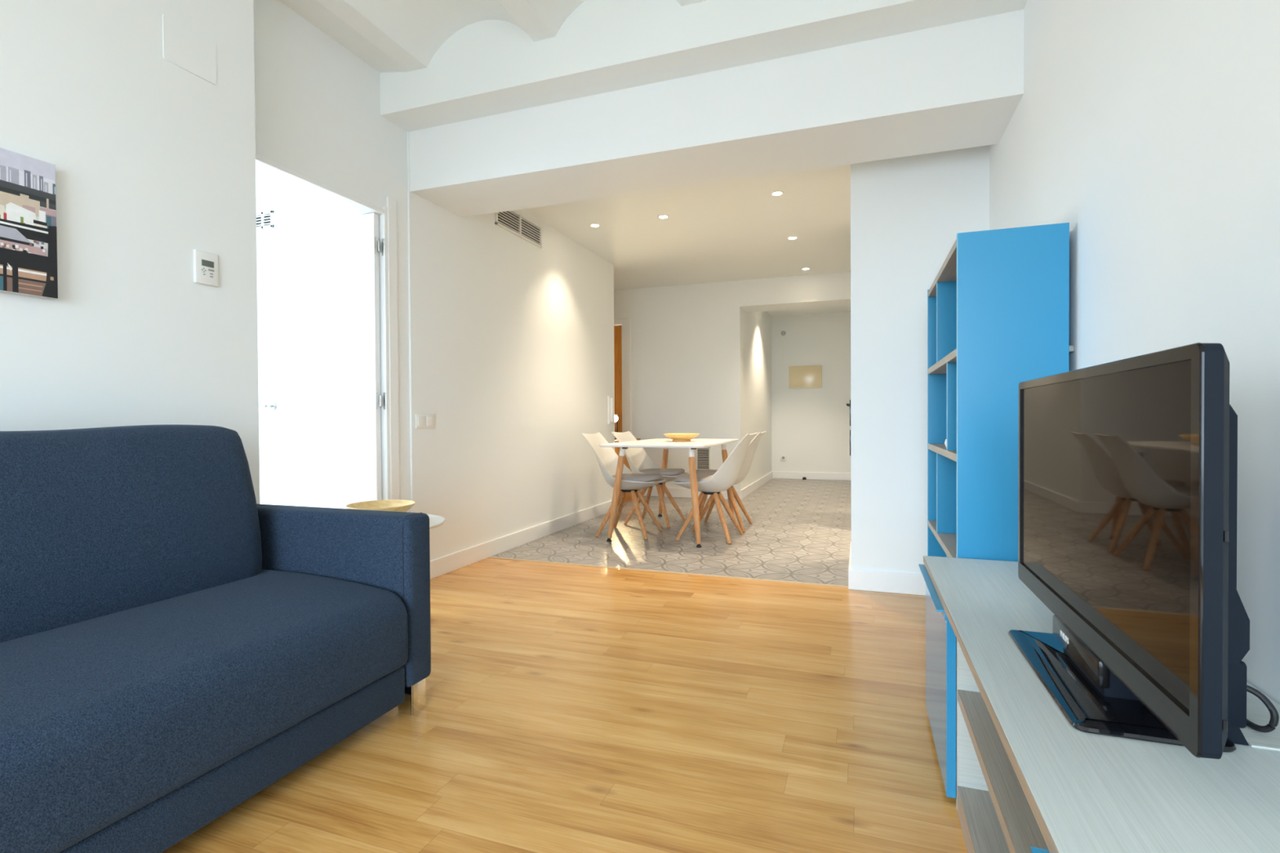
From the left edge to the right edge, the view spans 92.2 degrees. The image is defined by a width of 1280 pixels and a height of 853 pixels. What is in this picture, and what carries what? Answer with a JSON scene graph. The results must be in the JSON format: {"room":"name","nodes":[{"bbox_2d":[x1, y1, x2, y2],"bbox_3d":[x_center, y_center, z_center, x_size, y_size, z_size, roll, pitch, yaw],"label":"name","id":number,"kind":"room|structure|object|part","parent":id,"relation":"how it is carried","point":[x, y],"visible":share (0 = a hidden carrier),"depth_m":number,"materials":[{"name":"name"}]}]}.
{"room":"living room","nodes":[
{"label":"living room","id":0,"kind":"room"},
{"bbox_2d":[0,0,260,503],"bbox_3d":[-2.393,-0.586,0.408,0.340,3.050,4.370,0,1,20],"label":"wall","id":1,"kind":"structure","parent":0,"point":[153,159],"depth_m":1.99,"materials":[{"name":"paint"}]},
{"bbox_2d":[0,147,57,299],"bbox_3d":[-1.806,-0.560,1.498,0.031,0.388,0.618,0,1,20],"label":"picture","id":2,"kind":"object","parent":1,"relation":"attached to","point":[28,203],"visible":1,"depth_m":1.72,"materials":[{"name":"paper"}]},
{"bbox_2d":[162,13,216,84],"bbox_3d":[-1.583,-1.322,2.168,0.006,0.150,0.180,0,1,20],"label":"access panel","id":3,"kind":"object","parent":1,"relation":"attached to","point":[183,46],"visible":1,"depth_m":2.16,"materials":[{"name":"paint"}]},
{"bbox_2d":[193,248,218,287],"bbox_3d":[-1.560,-0.569,2.216,0.014,0.118,0.084,0,1,20],"label":"thermostat","id":4,"kind":"object","parent":1,"relation":"attached to","point":[205,264],"visible":1,"depth_m":2.21,"materials":[{"name":"white plastic"}]},
{"bbox_2d":[255,171,361,504],"bbox_3d":[-3.182,-0.386,2.833,2.900,2.600,3.000,0,1,20],"label":"wall","id":5,"kind":"structure","parent":0,"point":[291,205],"depth_m":4.04,"materials":[{"name":"paint"}]},
{"bbox_2d":[256,210,274,230],"bbox_3d":[-2.649,-1.354,4.110,0.545,0.110,0.012,0,1,20],"label":"air vent","id":6,"kind":"object","parent":5,"relation":"in","point":[264,220],"visible":0.29,"depth_m":4.04,"materials":[{"name":"white plastic"}]},
{"bbox_2d":[253,0,614,560],"bbox_3d":[-1.012,-0.642,4.411,0.122,3.050,4.100,0,1,20],"label":"wall","id":7,"kind":"structure","parent":0,"point":[511,338],"depth_m":3.93,"materials":[{"name":"paint"}]},
{"bbox_2d":[258,213,386,508],"bbox_3d":[-1.782,-0.117,3.408,0.895,2.017,0.095,0,1,16],"label":"door","id":8,"kind":"structure","parent":7,"relation":"in","point":[324,399],"depth_m":3.37,"materials":[{"name":"paint"}]},
{"bbox_3d":[-2.143,-0.115,3.493,0.151,0.052,0.057,0,1,20],"label":"handle","id":9,"kind":"part","parent":8,"relation":"part of","materials":[{"name":"metal"}]},
{"bbox_2d":[255,153,399,500],"bbox_3d":[-1.529,-0.162,2.967,0.122,2.130,0.900,0,1,20],"label":"door frame","id":10,"kind":"structure","parent":7,"relation":"attached to","point":[388,264],"depth_m":3.30,"materials":[{"name":"paint"}]},
{"bbox_2d":[415,413,435,428],"bbox_3d":[-1.242,-0.032,3.567,0.014,0.084,0.164,0,1,20],"label":"light switch","id":11,"kind":"object","parent":7,"relation":"attached to","point":[422,420],"visible":1,"depth_m":3.56,"materials":[{"name":"white plastic"}]},
{"bbox_2d":[494,210,542,248],"bbox_3d":[-0.888,-1.488,4.559,0.014,0.170,0.645,0,1,20],"label":"air vent","id":12,"kind":"object","parent":7,"relation":"in","point":[512,221],"visible":0.83,"depth_m":4.55,"materials":[{"name":"white plastic"}]},
{"bbox_2d":[430,500,612,579],"bbox_3d":[-0.761,0.821,4.905,0.014,0.108,3.040,0,1,20],"label":"baseboard","id":13,"kind":"structure","parent":7,"relation":"attached to","point":[446,564],"depth_m":4.38,"materials":[{"name":"paint"}]},
{"bbox_2d":[607,395,613,424],"bbox_3d":[-0.287,-0.165,6.190,0.047,0.285,0.095,0,1,20],"label":"intercom","id":14,"kind":"object","parent":7,"relation":"attached to","point":[610,398],"visible":1,"depth_m":6.16,"materials":[{"name":"white plastic"}]},
{"bbox_2d":[279,0,706,72],"bbox_3d":[-0.818,-1.963,0.286,3.108,0.312,5.240,0,1,20],"label":"ceiling","id":15,"kind":"structure","parent":0,"point":[389,36],"depth_m":2.89,"materials":[{"name":"paint"}]},
{"bbox_2d":[379,0,1026,131],"bbox_3d":[0.079,-1.903,2.847,3.090,0.503,0.207,0,1,20],"label":"beam","id":16,"kind":"structure","parent":15,"relation":"attached to","point":[488,67],"depth_m":2.82,"materials":[{"name":"paint"}]},
{"bbox_2d":[162,478,967,852],"bbox_3d":[-0.052,0.914,3.856,5.900,0.060,12.400,0,1,20],"label":"floor","id":17,"kind":"structure","parent":0,"point":[569,708],"depth_m":1.92,"materials":[{"name":"brown wood"}]},
{"bbox_2d":[0,424,431,852],"bbox_3d":[-1.432,0.463,1.209,0.897,0.921,2.038,0,1,20],"label":"sofa","id":18,"kind":"object","parent":17,"relation":"on","point":[175,644],"visible":1,"depth_m":1.52,"materials":[{"name":"blue fabric"}]},
{"bbox_2d":[0,424,262,642],"bbox_3d":[-1.480,0.245,1.687,0.266,0.496,0.852,0,1,20],"label":"cushion","id":19,"kind":"object","parent":18,"relation":"on","point":[96,523],"depth_m":1.64,"materials":[{"name":"blue fabric"}]},
{"bbox_2d":[0,569,408,852],"bbox_3d":[-1.363,0.623,1.186,0.752,0.258,1.801,0,1,20],"label":"seat cushion","id":20,"kind":"object","parent":18,"relation":"on","point":[107,717],"depth_m":1.35,"materials":[{"name":"blue fabric"}]},
{"bbox_3d":[-1.111,0.553,2.118,0.878,0.540,0.113,0,1,20],"label":"arm","id":21,"kind":"part","parent":18,"relation":"part of"},
{"bbox_3d":[-0.731,0.861,1.976,0.055,0.100,0.066,0,1,20],"label":"leg","id":22,"kind":"part","parent":18,"relation":"part of","materials":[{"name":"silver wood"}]},
{"bbox_2d":[426,514,445,622],"bbox_3d":[-1.159,0.667,2.783,0.540,0.472,0.540,0,1,20],"label":"side table","id":23,"kind":"object","parent":17,"relation":"on","point":[435,521],"visible":0.06,"depth_m":2.81,"materials":[{"name":"paint"}]},
{"bbox_2d":[345,499,415,511],"bbox_3d":[-1.190,0.393,2.832,0.300,0.075,0.300,0,1,20],"label":"wooden bowl","id":24,"kind":"object","parent":23,"relation":"on","point":[394,505],"visible":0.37,"depth_m":2.91,"materials":[{"name":"brown wood"}]},
{"bbox_2d":[581,432,666,539],"bbox_3d":[-0.108,0.460,5.015,0.636,0.819,0.476,0,1,18],"label":"dining chair","id":25,"kind":"object","parent":17,"relation":"on","point":[606,457],"visible":0.96,"depth_m":4.96,"materials":[{"name":"plastic"}]},
{"bbox_3d":[-0.246,0.692,4.928,0.247,0.358,0.039,-1,1,-29],"label":"leg","id":26,"kind":"part","parent":25,"relation":"part of","materials":[{"name":"brown wood"}]},
{"bbox_3d":[-0.168,0.689,5.172,0.039,0.358,0.247,-1,1,-25],"label":"leg","id":27,"kind":"part","parent":25,"relation":"part of","materials":[{"name":"brown wood"}]},
{"bbox_3d":[-0.006,0.692,4.852,0.039,0.358,0.254,-1,1,-27],"label":"leg","id":28,"kind":"part","parent":25,"relation":"part of","materials":[{"name":"brown wood"}]},
{"bbox_3d":[0.071,0.688,5.096,0.254,0.358,0.039,-1,1,-27],"label":"leg","id":29,"kind":"part","parent":25,"relation":"part of","materials":[{"name":"brown wood"}]},
{"bbox_2d":[614,438,640,505],"bbox_3d":[-0.401,0.497,7.045,0.615,0.700,0.720,0,1,20],"label":"chest","id":30,"kind":"object","parent":17,"relation":"on","point":[628,497],"visible":0.06,"depth_m":6.86,"materials":[{"name":"brown wood"}]},
{"bbox_2d":[614,414,618,439],"bbox_3d":[-0.262,0.007,6.982,0.100,0.280,0.130,0,1,20],"label":"table lamp","id":31,"kind":"object","parent":30,"relation":"on","point":[616,418],"visible":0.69,"depth_m":6.94,"materials":[{"name":"metal"}]},
{"bbox_2d":[611,431,688,528],"bbox_3d":[0.115,0.453,5.533,0.636,0.819,0.476,0,1,23],"label":"dining chair","id":32,"kind":"object","parent":17,"relation":"on","point":[639,462],"visible":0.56,"depth_m":5.57,"materials":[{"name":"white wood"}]},
{"bbox_3d":[-0.031,0.685,5.458,0.247,0.358,0.039,-1,1,-24],"label":"leg","id":33,"kind":"part","parent":32,"relation":"part of","materials":[{"name":"brown wood"}]},
{"bbox_3d":[0.068,0.681,5.695,0.039,0.358,0.247,-1,1,-20],"label":"leg","id":34,"kind":"part","parent":32,"relation":"part of","materials":[{"name":"brown wood"}]},
{"bbox_3d":[0.201,0.684,5.361,0.039,0.358,0.254,-1,1,-22],"label":"leg","id":35,"kind":"part","parent":32,"relation":"part of","materials":[{"name":"brown wood"}]},
{"bbox_3d":[0.300,0.681,5.598,0.254,0.358,0.039,-1,1,-22],"label":"leg","id":36,"kind":"part","parent":32,"relation":"part of","materials":[{"name":"brown wood"}]},
{"bbox_2d":[488,556,848,587],"bbox_3d":[0.064,0.883,3.776,2.329,0.003,0.024,0,1,20],"label":"trim","id":37,"kind":"structure","parent":17,"relation":"on","point":[489,557],"depth_m":3.71,"materials":[{"name":"silver metal"}]},
{"bbox_2d":[599,438,738,547],"bbox_3d":[0.302,0.495,5.157,0.810,0.742,1.420,0,1,20],"label":"dining table","id":38,"kind":"object","parent":17,"relation":"on","point":[665,443],"visible":0.87,"depth_m":4.69,"materials":[{"name":"paint"}]},
{"bbox_3d":[-0.184,0.538,4.709,0.137,0.632,0.051,-1,1,-19],"label":"leg","id":39,"kind":"part","parent":38,"relation":"part of","materials":[{"name":"brown wood"}]},
{"bbox_3d":[0.221,0.522,5.840,0.051,0.632,0.138,-1,1,-31],"label":"leg","id":40,"kind":"part","parent":38,"relation":"part of","materials":[{"name":"brown wood"}]},
{"bbox_2d":[663,433,699,441],"bbox_3d":[0.344,0.092,5.115,0.300,0.065,0.300,0,1,20],"label":"wooden bowl","id":41,"kind":"object","parent":38,"relation":"on","point":[675,437],"visible":0.98,"depth_m":5.03,"materials":[{"name":"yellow wood"}]},
{"bbox_3d":[0.401,0.537,4.500,0.050,0.631,0.125,-1,1,-26],"label":"leg","id":42,"kind":"part","parent":38,"relation":"part of","materials":[{"name":"brown wood"}]},
{"bbox_3d":[0.806,0.521,5.631,0.125,0.631,0.050,-1,1,-25],"label":"leg","id":43,"kind":"part","parent":38,"relation":"part of","materials":[{"name":"brown wood"}]},
{"bbox_2d":[671,432,757,543],"bbox_3d":[0.570,0.459,4.815,0.636,0.819,0.476,0,1,22],"label":"dining chair","id":44,"kind":"object","parent":17,"relation":"on","point":[727,473],"visible":0.97,"depth_m":4.68,"materials":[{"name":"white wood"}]},
{"bbox_3d":[0.388,0.691,4.753,0.254,0.358,0.039,-1,1,-23],"label":"leg","id":45,"kind":"part","parent":44,"relation":"part of","materials":[{"name":"brown wood"}]},
{"bbox_3d":[0.483,0.687,4.991,0.039,0.358,0.254,-1,1,-23],"label":"leg","id":46,"kind":"part","parent":44,"relation":"part of","materials":[{"name":"brown wood"}]},
{"bbox_3d":[0.622,0.691,4.660,0.039,0.358,0.247,-1,1,-21],"label":"leg","id":47,"kind":"part","parent":44,"relation":"part of","materials":[{"name":"brown wood"}]},
{"bbox_3d":[0.716,0.687,4.898,0.247,0.358,0.039,-1,1,-25],"label":"leg","id":48,"kind":"part","parent":44,"relation":"part of","materials":[{"name":"brown wood"}]},
{"bbox_2d":[696,431,766,532],"bbox_3d":[0.739,0.452,5.287,0.636,0.819,0.476,0,1,19],"label":"dining chair","id":49,"kind":"object","parent":17,"relation":"on","point":[751,450],"visible":0.56,"depth_m":5.18,"materials":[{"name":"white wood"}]},
{"bbox_3d":[0.561,0.684,5.215,0.254,0.358,0.039,-1,1,-26],"label":"leg","id":50,"kind":"part","parent":49,"relation":"part of","materials":[{"name":"brown wood"}]},
{"bbox_3d":[0.643,0.681,5.458,0.039,0.358,0.254,-1,1,-26],"label":"leg","id":51,"kind":"part","parent":49,"relation":"part of","materials":[{"name":"brown wood"}]},
{"bbox_3d":[0.799,0.684,5.135,0.039,0.358,0.247,-1,1,-24],"label":"leg","id":52,"kind":"part","parent":49,"relation":"part of","materials":[{"name":"brown wood"}]},
{"bbox_3d":[0.881,0.680,5.378,0.247,0.358,0.039,-1,1,-28],"label":"leg","id":53,"kind":"part","parent":49,"relation":"part of","materials":[{"name":"brown wood"}]},
{"bbox_2d":[846,400,850,455],"bbox_3d":[2.126,-0.246,5.290,0.662,2.200,0.700,0,1,20],"label":"oven unit","id":54,"kind":"object","parent":17,"relation":"on","point":[847,404],"visible":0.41,"depth_m":5.11,"materials":[{"name":"paint"}]},
{"bbox_2d":[849,400,850,426],"bbox_3d":[1.850,-0.117,5.391,0.018,0.218,0.600,0,1,20],"label":"oven","id":55,"kind":"object","parent":54,"relation":"in","point":[850,400],"depth_m":5.11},
{"bbox_2d":[849,429,850,455],"bbox_3d":[1.852,0.132,5.394,0.018,0.215,0.600,0,1,20],"label":"oven","id":56,"kind":"object","parent":54,"relation":"in","point":[850,429],"depth_m":5.11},
{"bbox_2d":[927,222,1074,561],"bbox_3d":[1.319,0.137,2.347,0.321,1.514,0.932,0,1,20],"label":"bookcase","id":57,"kind":"object","parent":17,"relation":"on","point":[998,300],"visible":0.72,"depth_m":1.93,"materials":[{"name":"blue paint"}]},
{"bbox_3d":[1.464,0.131,2.780,0.301,1.514,0.018,0,1,20],"label":"panel","id":58,"kind":"part","parent":57,"relation":"part of","materials":[{"name":"blue paint"}]},
{"bbox_3d":[1.304,-0.598,2.342,0.293,0.025,0.896,0,1,20],"label":"panel","id":59,"kind":"part","parent":57,"relation":"part of","materials":[{"name":"beige laminate"}]},
{"bbox_3d":[1.310,0.448,2.354,0.293,0.024,0.896,0,1,20],"label":"shelf","id":60,"kind":"part","parent":57,"relation":"part of","materials":[{"name":"beige laminate"}]},
{"bbox_3d":[1.308,0.096,2.350,0.293,0.025,0.896,0,1,20],"label":"shelf","id":61,"kind":"part","parent":57,"relation":"part of","materials":[{"name":"beige laminate"}]},
{"bbox_3d":[1.306,-0.245,2.346,0.293,0.025,0.896,0,1,20],"label":"shelf","id":62,"kind":"part","parent":57,"relation":"part of","materials":[{"name":"beige laminate"}]},
{"bbox_2d":[918,555,1279,852],"bbox_3d":[0.757,0.670,0.954,0.436,0.488,2.048,0,1,20],"label":"media cabinet","id":63,"kind":"object","parent":17,"relation":"on","point":[1021,779],"visible":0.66,"depth_m":0.88,"materials":[{"name":"grey laminate"}]},
{"bbox_3d":[0.816,0.449,1.706,0.040,0.020,0.510,0,1,20],"label":"handle","id":64,"kind":"part","parent":63,"relation":"part of","materials":[{"name":"blue paint"}]},
{"bbox_3d":[0.824,0.669,1.699,0.021,0.423,0.500,0,1,20],"label":"door","id":65,"kind":"part","parent":63,"relation":"part of","materials":[{"name":"blue paint"}]},
{"bbox_3d":[0.931,0.675,1.393,0.383,0.466,0.018,0,1,20],"label":"panel","id":66,"kind":"part","parent":63,"relation":"part of","materials":[{"name":"white laminate"}]},
{"bbox_2d":[958,786,1009,852],"bbox_3d":[0.788,0.882,0.996,0.381,0.062,0.832,0,1,20],"label":"shelf","id":67,"kind":"object","parent":63,"relation":"attached to","point":[981,828],"depth_m":1.33,"materials":[{"name":"beige laminate"}]},
{"bbox_2d":[958,689,1049,852],"bbox_3d":[0.787,0.636,0.993,0.381,0.024,0.832,0,1,20],"label":"shelf","id":68,"kind":"object","parent":63,"relation":"attached to","point":[1021,831],"depth_m":1.09,"materials":[{"name":"beige laminate"}]},
{"bbox_3d":[0.348,0.468,0.400,0.040,0.020,0.551,0,1,20],"label":"handle","id":69,"kind":"part","parent":63,"relation":"part of","materials":[{"name":"blue paint"}]},
{"bbox_2d":[1008,342,1249,759],"bbox_3d":[0.783,0.165,1.039,0.208,0.524,0.816,0,1,20],"label":"television","id":70,"kind":"object","parent":63,"relation":"on","point":[1127,484],"visible":1,"depth_m":0.83,"materials":[{"name":"black plastic"}]},
{"bbox_2d":[1246,684,1279,733],"bbox_3d":[0.944,0.391,1.090,0.050,0.064,0.525,0,1,22],"label":"power cable","id":71,"kind":"object","parent":63,"relation":"on","point":[1274,717],"visible":0.48,"depth_m":0.85,"materials":[{"name":"black rubber"}]},
{"bbox_2d":[523,164,850,325],"bbox_3d":[0.929,-1.712,6.606,5.900,0.100,6.490,0,1,20],"label":"ceiling","id":72,"kind":"structure","parent":0,"point":[735,229],"depth_m":5.14,"materials":[{"name":"paint"}]},
{"bbox_2d":[589,223,600,227],"bbox_3d":[-0.367,-1.633,5.005,0.092,0.004,0.092,0,1,20],"label":"recessed light","id":73,"kind":"object","parent":72,"relation":"in","point":[594,225],"visible":1,"depth_m":5.01,"materials":[{"name":"white plastic"}]},
{"bbox_2d":[657,214,669,218],"bbox_3d":[0.182,-1.634,4.798,0.092,0.004,0.092,0,1,20],"label":"recessed light","id":74,"kind":"object","parent":72,"relation":"in","point":[660,216],"visible":1,"depth_m":4.80,"materials":[{"name":"white plastic"}]},
{"bbox_2d":[770,191,783,195],"bbox_3d":[0.962,-1.633,4.317,0.092,0.004,0.092,0,1,20],"label":"recessed light","id":75,"kind":"object","parent":72,"relation":"in","point":[775,193],"visible":1,"depth_m":4.31,"materials":[{"name":"white plastic"}]},
{"bbox_2d":[786,235,797,239],"bbox_3d":[1.334,-1.648,5.384,0.092,0.004,0.092,0,1,20],"label":"recessed light","id":76,"kind":"object","parent":72,"relation":"in","point":[792,237],"visible":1,"depth_m":5.38,"materials":[{"name":"white plastic"}]},
{"bbox_2d":[739,271,850,312],"bbox_3d":[2.386,-1.550,6.815,2.497,0.346,0.420,0,1,20],"label":"lintel","id":77,"kind":"object","parent":72,"relation":"attached to","point":[832,289],"visible":0.29,"depth_m":6.86,"materials":[{"name":"paint"}]},
{"bbox_2d":[613,280,771,490],"bbox_3d":[0.199,-0.456,8.861,3.003,2.557,2.770,0,1,20],"label":"wall","id":78,"kind":"structure","parent":0,"point":[701,363],"depth_m":7.31,"materials":[{"name":"paint"}]},
{"bbox_2d":[613,324,622,438],"bbox_3d":[-0.556,-0.204,7.697,0.745,2.080,0.038,0,1,20],"label":"door","id":79,"kind":"structure","parent":78,"relation":"in","point":[617,328],"depth_m":7.57,"materials":[{"name":"brown wood"}]},
{"bbox_2d":[613,318,631,432],"bbox_3d":[-0.555,-0.234,7.661,0.950,2.150,0.024,0,1,20],"label":"door frame","id":80,"kind":"structure","parent":78,"relation":"attached to","point":[625,324],"depth_m":7.50,"materials":[{"name":"paint"}]},
{"bbox_2d":[695,447,711,469],"bbox_3d":[0.739,0.402,7.201,0.175,0.325,0.014,0,1,20],"label":"air vent","id":81,"kind":"object","parent":78,"relation":"in","point":[703,461],"visible":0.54,"depth_m":7.20,"materials":[{"name":"white metal"}]},
{"bbox_2d":[640,471,851,499],"bbox_3d":[1.653,0.766,8.345,3.787,0.108,1.376,-1,1,-39],"label":"baseboard","id":82,"kind":"structure","parent":78,"relation":"attached to","point":[675,492],"depth_m":8.96,"materials":[{"name":"paint"}]},
{"bbox_2d":[408,8,1023,217],"bbox_3d":[0.194,-1.741,3.170,3.090,0.836,0.475,0,1,20],"label":"beam","id":83,"kind":"structure","parent":0,"point":[959,85],"depth_m":2.91,"materials":[{"name":"paint"}]},
{"bbox_2d":[771,311,850,473],"bbox_3d":[2.857,-0.477,9.317,1.900,2.557,0.120,0,1,20],"label":"wall","id":84,"kind":"structure","parent":0,"point":[811,426],"depth_m":9.34,"materials":[{"name":"paint"}]},
{"bbox_2d":[780,454,786,461],"bbox_3d":[2.209,0.483,9.490,0.090,0.090,0.016,0,1,20],"label":"wall socket","id":85,"kind":"object","parent":84,"relation":"attached to","point":[783,457],"visible":1,"depth_m":9.48,"materials":[{"name":"white plastic"}]},
{"bbox_2d":[789,364,822,388],"bbox_3d":[2.510,-0.752,9.356,0.480,0.340,0.037,0,1,20],"label":"box","id":86,"kind":"object","parent":84,"relation":"attached to","point":[800,376],"visible":1,"depth_m":9.35,"materials":[{"name":"white plastic"}]},
{"bbox_2d":[850,145,989,574],"bbox_3d":[1.582,-0.401,3.585,0.661,2.557,0.774,0,1,20],"label":"wall","id":87,"kind":"structure","parent":0,"point":[908,213],"depth_m":3.26,"materials":[{"name":"paint"}]},
{"bbox_2d":[848,542,925,595],"bbox_3d":[1.580,0.824,3.595,0.675,0.108,0.788,0,1,20],"label":"baseboard","id":88,"kind":"structure","parent":87,"relation":"attached to","point":[858,580],"depth_m":3.27,"materials":[{"name":"paint"}]},
{"bbox_2d":[989,0,1279,704],"bbox_3d":[0.848,-0.605,0.378,0.120,3.050,6.500,0,1,20],"label":"wall","id":89,"kind":"structure","parent":0,"point":[1150,128],"depth_m":1.28,"materials":[{"name":"paint"}]}
]}

